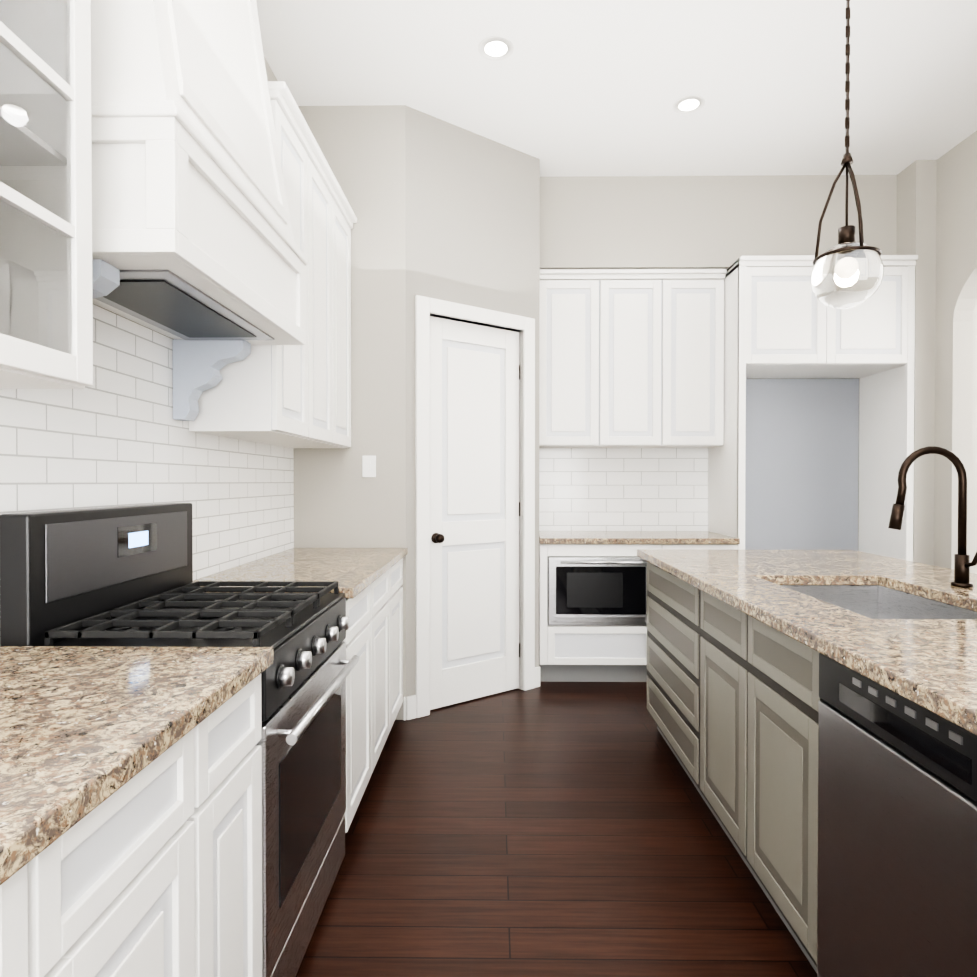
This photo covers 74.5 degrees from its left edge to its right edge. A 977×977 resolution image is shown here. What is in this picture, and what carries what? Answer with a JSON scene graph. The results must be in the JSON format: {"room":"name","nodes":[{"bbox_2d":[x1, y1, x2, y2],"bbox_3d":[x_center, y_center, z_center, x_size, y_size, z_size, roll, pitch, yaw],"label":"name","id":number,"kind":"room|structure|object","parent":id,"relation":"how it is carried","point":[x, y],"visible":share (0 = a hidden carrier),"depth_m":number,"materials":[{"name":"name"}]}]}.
{"room":"kitchen","nodes":[
{"label":"kitchen","id":0,"kind":"room"},
{"bbox_2d":[92,57,276,338],"bbox_3d":[-1.180,-0.386,0.986,0.120,3.400,5.360,0,1,1],"label":"wall","id":1,"kind":"structure","parent":0,"point":[270,75],"depth_m":3.18,"materials":[{"name":"beige paint"}]},
{"bbox_2d":[0,0,11,375],"bbox_3d":[-0.953,-0.814,0.759,0.322,1.240,0.530,0,1,1],"label":"upper cabinet","id":2,"kind":"object","parent":1,"relation":"attached to","point":[5,76],"depth_m":1.06,"materials":[{"name":"white wood"}]},
{"bbox_2d":[0,0,92,388],"bbox_3d":[-0.949,-0.817,1.096,0.322,1.240,0.365,0,1,1],"label":"upper cabinet","id":3,"kind":"object","parent":1,"relation":"attached to","point":[46,323],"depth_m":1.17,"materials":[{"name":"white wood"}]},
{"bbox_2d":[0,304,293,579],"bbox_3d":[-1.117,-0.066,0.988,0.006,0.880,5.160,0,1,1],"label":"wall tile","id":4,"kind":"structure","parent":1,"relation":"attached to","point":[116,434],"depth_m":2.02,"materials":[{"name":"white tile"}]},
{"bbox_2d":[91,0,307,420],"bbox_3d":[-0.881,-1.165,1.855,0.439,1.855,0.960,0,1,1],"label":"range hood","id":5,"kind":"object","parent":1,"relation":"attached to","point":[199,259],"visible":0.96,"depth_m":1.62,"materials":[{"name":"white wood"}]},
{"bbox_2d":[189,81,356,447],"bbox_3d":[-0.909,-0.851,2.946,0.357,1.270,1.215,0,1,1],"label":"upper cabinet","id":6,"kind":"object","parent":1,"relation":"attached to","point":[293,396],"visible":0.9,"depth_m":2.73,"materials":[{"name":"white wood"}]},
{"bbox_2d":[294,105,405,719],"bbox_3d":[-0.773,-0.413,3.611,0.630,3.400,0.100,0,1,1],"label":"wall","id":7,"kind":"structure","parent":0,"point":[340,501],"depth_m":3.56,"materials":[{"name":"beige paint"}]},
{"bbox_2d":[362,456,375,476],"bbox_3d":[-0.661,-0.122,3.556,0.075,0.120,0.010,0,1,1],"label":"switch plate","id":8,"kind":"object","parent":7,"relation":"attached to","point":[368,466],"visible":1,"depth_m":3.56,"materials":[{"name":"white plastic"}]},
{"bbox_2d":[403,697,405,720],"bbox_3d":[1.178,1.246,1.294,3.353,0.130,5.800,0,1,1],"label":"baseboard","id":9,"kind":"structure","parent":7,"relation":"attached to","point":[404,698],"depth_m":3.56,"materials":[{"name":"white wood"}]},
{"bbox_2d":[405,105,539,719],"bbox_3d":[-0.098,-0.416,3.897,0.984,3.400,0.110,0,1,-37],"label":"wall","id":10,"kind":"structure","parent":0,"point":[472,218],"depth_m":3.78,"materials":[{"name":"beige paint"}]},
{"bbox_2d":[406,295,539,719],"bbox_3d":[-0.092,0.102,3.894,0.984,2.365,0.130,0,1,-37],"label":"door frame","id":11,"kind":"structure","parent":10,"relation":"attached to","point":[418,703],"depth_m":3.73,"materials":[{"name":"white wood"}]},
{"bbox_2d":[430,316,519,709],"bbox_3d":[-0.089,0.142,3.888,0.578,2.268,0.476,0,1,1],"label":"pantry door","id":12,"kind":"structure","parent":10,"relation":"in","point":[474,511],"depth_m":3.88,"materials":[{"name":"white wood"}]},
{"bbox_2d":[296,682,816,976],"bbox_3d":[2.259,1.337,1.682,7.600,0.060,6.800,0,1,1],"label":"floor","id":13,"kind":"structure","parent":0,"point":[559,829],"depth_m":2.24,"materials":[{"name":"brown wood"}]},
{"bbox_2d":[0,818,91,976],"bbox_3d":[-0.813,0.859,0.444,0.603,0.920,0.690,0,1,1],"label":"base cabinet","id":14,"kind":"object","parent":13,"relation":"on","point":[46,914],"depth_m":0.75,"materials":[{"name":"white wood"}]},
{"bbox_2d":[92,710,223,976],"bbox_3d":[-0.807,0.855,0.919,0.603,0.920,0.520,0,1,1],"label":"base cabinet","id":15,"kind":"object","parent":13,"relation":"on","point":[130,811],"depth_m":1.02,"materials":[{"name":"white wood"}]},
{"bbox_2d":[0,646,273,889],"bbox_3d":[-0.801,0.378,0.517,0.632,0.038,1.816,0,1,1],"label":"countertop","id":16,"kind":"structure","parent":15,"relation":"on","point":[79,725],"depth_m":1.00,"materials":[{"name":"beige stone"}]},
{"bbox_2d":[0,503,358,976],"bbox_3d":[-0.763,0.679,1.822,0.653,1.252,0.776,0,1,1],"label":"gas range","id":17,"kind":"object","parent":13,"relation":"on","point":[115,576],"visible":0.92,"depth_m":1.66,"materials":[{"name":"black metal"}]},
{"bbox_2d":[224,678,261,976],"bbox_3d":[-0.803,0.851,1.239,0.603,0.920,0.380,0,1,1],"label":"base cabinet","id":18,"kind":"object","parent":13,"relation":"on","point":[242,716],"depth_m":1.33,"materials":[{"name":"white wood"}]},
{"bbox_2d":[342,584,380,832],"bbox_3d":[-0.788,0.839,2.477,0.603,0.920,0.515,0,1,1],"label":"base cabinet","id":19,"kind":"object","parent":13,"relation":"on","point":[363,729],"depth_m":2.49,"materials":[{"name":"white wood"}]},
{"bbox_2d":[193,548,407,599],"bbox_3d":[-0.773,0.354,2.889,0.632,0.038,1.352,0,1,1],"label":"countertop","id":20,"kind":"structure","parent":19,"relation":"on","point":[354,569],"depth_m":2.73,"materials":[{"name":"beige stone"}]},
{"bbox_2d":[377,564,396,751],"bbox_3d":[-0.783,0.835,2.895,0.603,0.920,0.580,0,1,1],"label":"base cabinet","id":21,"kind":"object","parent":13,"relation":"on","point":[387,586],"depth_m":3.05,"materials":[{"name":"white wood"}]},
{"bbox_2d":[397,560,402,713],"bbox_3d":[-0.778,0.830,3.311,0.603,0.920,0.513,0,1,1],"label":"base cabinet","id":22,"kind":"object","parent":13,"relation":"on","point":[399,566],"depth_m":3.50,"materials":[{"name":"white wood"}]},
{"bbox_2d":[539,607,646,681],"bbox_3d":[0.733,1.086,4.483,0.690,0.385,0.609,0,1,1],"label":"base cabinet","id":23,"kind":"object","parent":13,"relation":"on","point":[592,653],"depth_m":4.19,"materials":[{"name":"white wood"}]},
{"bbox_2d":[547,556,646,624],"bbox_3d":[0.732,0.666,4.425,0.682,0.446,0.599,0,1,1],"label":"built-in microwave","id":24,"kind":"object","parent":23,"relation":"in","point":[596,590],"visible":0.71,"depth_m":4.16,"materials":[{"name":"black metal"}]},
{"bbox_2d":[631,543,739,555],"bbox_3d":[1.350,0.819,4.473,0.545,0.920,0.609,0,1,1],"label":"base cabinet","id":25,"kind":"object","parent":13,"relation":"on","point":[634,546],"depth_m":4.16,"materials":[{"name":"white wood"}]},
{"bbox_2d":[539,531,738,542],"bbox_3d":[0.980,0.338,4.461,1.286,0.038,0.638,0,1,1],"label":"countertop","id":26,"kind":"structure","parent":25,"relation":"on","point":[544,536],"depth_m":4.21,"materials":[{"name":"beige stone"}]},
{"bbox_2d":[647,562,975,833],"bbox_3d":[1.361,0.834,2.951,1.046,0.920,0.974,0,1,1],"label":"base cabinet","id":27,"kind":"object","parent":13,"relation":"on","point":[733,699],"depth_m":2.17,"materials":[{"name":"grey wood"}]},
{"bbox_2d":[637,549,976,734],"bbox_3d":[1.351,0.463,1.399,1.150,0.226,4.130,0,1,1],"label":"countertop","id":28,"kind":"structure","parent":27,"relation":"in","point":[848,609],"depth_m":2.04,"materials":[{"name":"beige stone"}]},
{"bbox_2d":[888,446,976,587],"bbox_3d":[1.540,0.097,2.213,0.285,0.487,0.115,0,1,1],"label":"bronze faucet","id":29,"kind":"object","parent":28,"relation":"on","point":[963,564],"visible":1,"depth_m":2.23,"materials":[{"name":"metal"}]},
{"bbox_2d":[817,653,976,976],"bbox_3d":[1.110,0.856,1.264,0.627,0.910,0.607,0,1,1],"label":"dishwasher","id":30,"kind":"object","parent":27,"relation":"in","point":[897,835],"visible":0.92,"depth_m":1.27,"materials":[{"name":"black metal"}]},
{"bbox_2d":[708,255,917,561],"bbox_3d":[2.192,-0.111,4.447,1.130,2.780,0.627,0,1,1],"label":"enclosure","id":31,"kind":"object","parent":13,"relation":"on","point":[781,320],"visible":0.62,"depth_m":4.17,"materials":[{"name":"white wood"}]},
{"bbox_2d":[256,0,976,176],"bbox_3d":[2.259,-2.123,1.647,7.600,0.060,6.800,0,1,1],"label":"ceiling","id":32,"kind":"structure","parent":0,"point":[582,88],"depth_m":3.28,"materials":[{"name":"paint"}]},
{"bbox_2d":[478,36,513,60],"bbox_3d":[0.036,-2.105,3.074,0.170,0.004,0.170,0,1,1],"label":"recessed light","id":33,"kind":"object","parent":32,"relation":"in","point":[495,48],"visible":1,"depth_m":3.07,"materials":[{"name":"white plastic"}]},
{"bbox_2d":[673,95,704,113],"bbox_3d":[1.101,-2.110,3.531,0.170,0.004,0.170,0,1,1],"label":"recessed light","id":34,"kind":"object","parent":32,"relation":"in","point":[689,104],"visible":1,"depth_m":3.53,"materials":[{"name":"white plastic"}]},
{"bbox_2d":[811,0,883,308],"bbox_3d":[1.399,-1.403,2.505,0.250,1.393,0.250,0,1,1],"label":"pendant light","id":35,"kind":"object","parent":32,"relation":"hanging from","point":[847,271],"visible":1,"depth_m":2.45,"materials":[{"name":"glass"}]},
{"bbox_2d":[540,175,896,268],"bbox_3d":[1.614,-1.815,4.558,2.560,0.615,0.400,0,1,1],"label":"wall","id":36,"kind":"structure","parent":0,"point":[664,222],"depth_m":4.36,"materials":[{"name":"beige paint"}]},
{"bbox_2d":[745,302,976,573],"bbox_3d":[3.167,-0.425,4.811,5.860,3.400,0.126,0,1,1],"label":"wall","id":37,"kind":"structure","parent":0,"point":[801,462],"depth_m":4.76,"materials":[{"name":"grey paint"}]},
{"bbox_2d":[539,448,707,530],"bbox_3d":[0.984,0.005,4.781,1.295,0.660,0.006,0,1,1],"label":"wall tile","id":38,"kind":"structure","parent":37,"relation":"attached to","point":[623,489],"depth_m":4.78,"materials":[{"name":"white tile"}]},
{"bbox_2d":[539,269,725,447],"bbox_3d":[0.983,-0.900,4.577,1.287,1.205,0.375,0,1,1],"label":"upper cabinet","id":39,"kind":"object","parent":37,"relation":"attached to","point":[631,358],"visible":0.94,"depth_m":4.43,"materials":[{"name":"white wood"}]},
{"bbox_2d":[897,160,936,565],"bbox_3d":[2.888,-0.421,4.457,0.250,3.400,0.600,0,1,1],"label":"wall","id":40,"kind":"structure","parent":0,"point":[916,203],"depth_m":4.16,"materials":[{"name":"beige paint"}]},
{"bbox_2d":[934,131,976,572],"bbox_3d":[2.914,-0.389,1.256,0.120,3.400,5.800,0,1,1],"label":"wall","id":41,"kind":"structure","parent":0,"point":[956,246],"depth_m":4.00,"materials":[{"name":"beige paint"}]}
]}

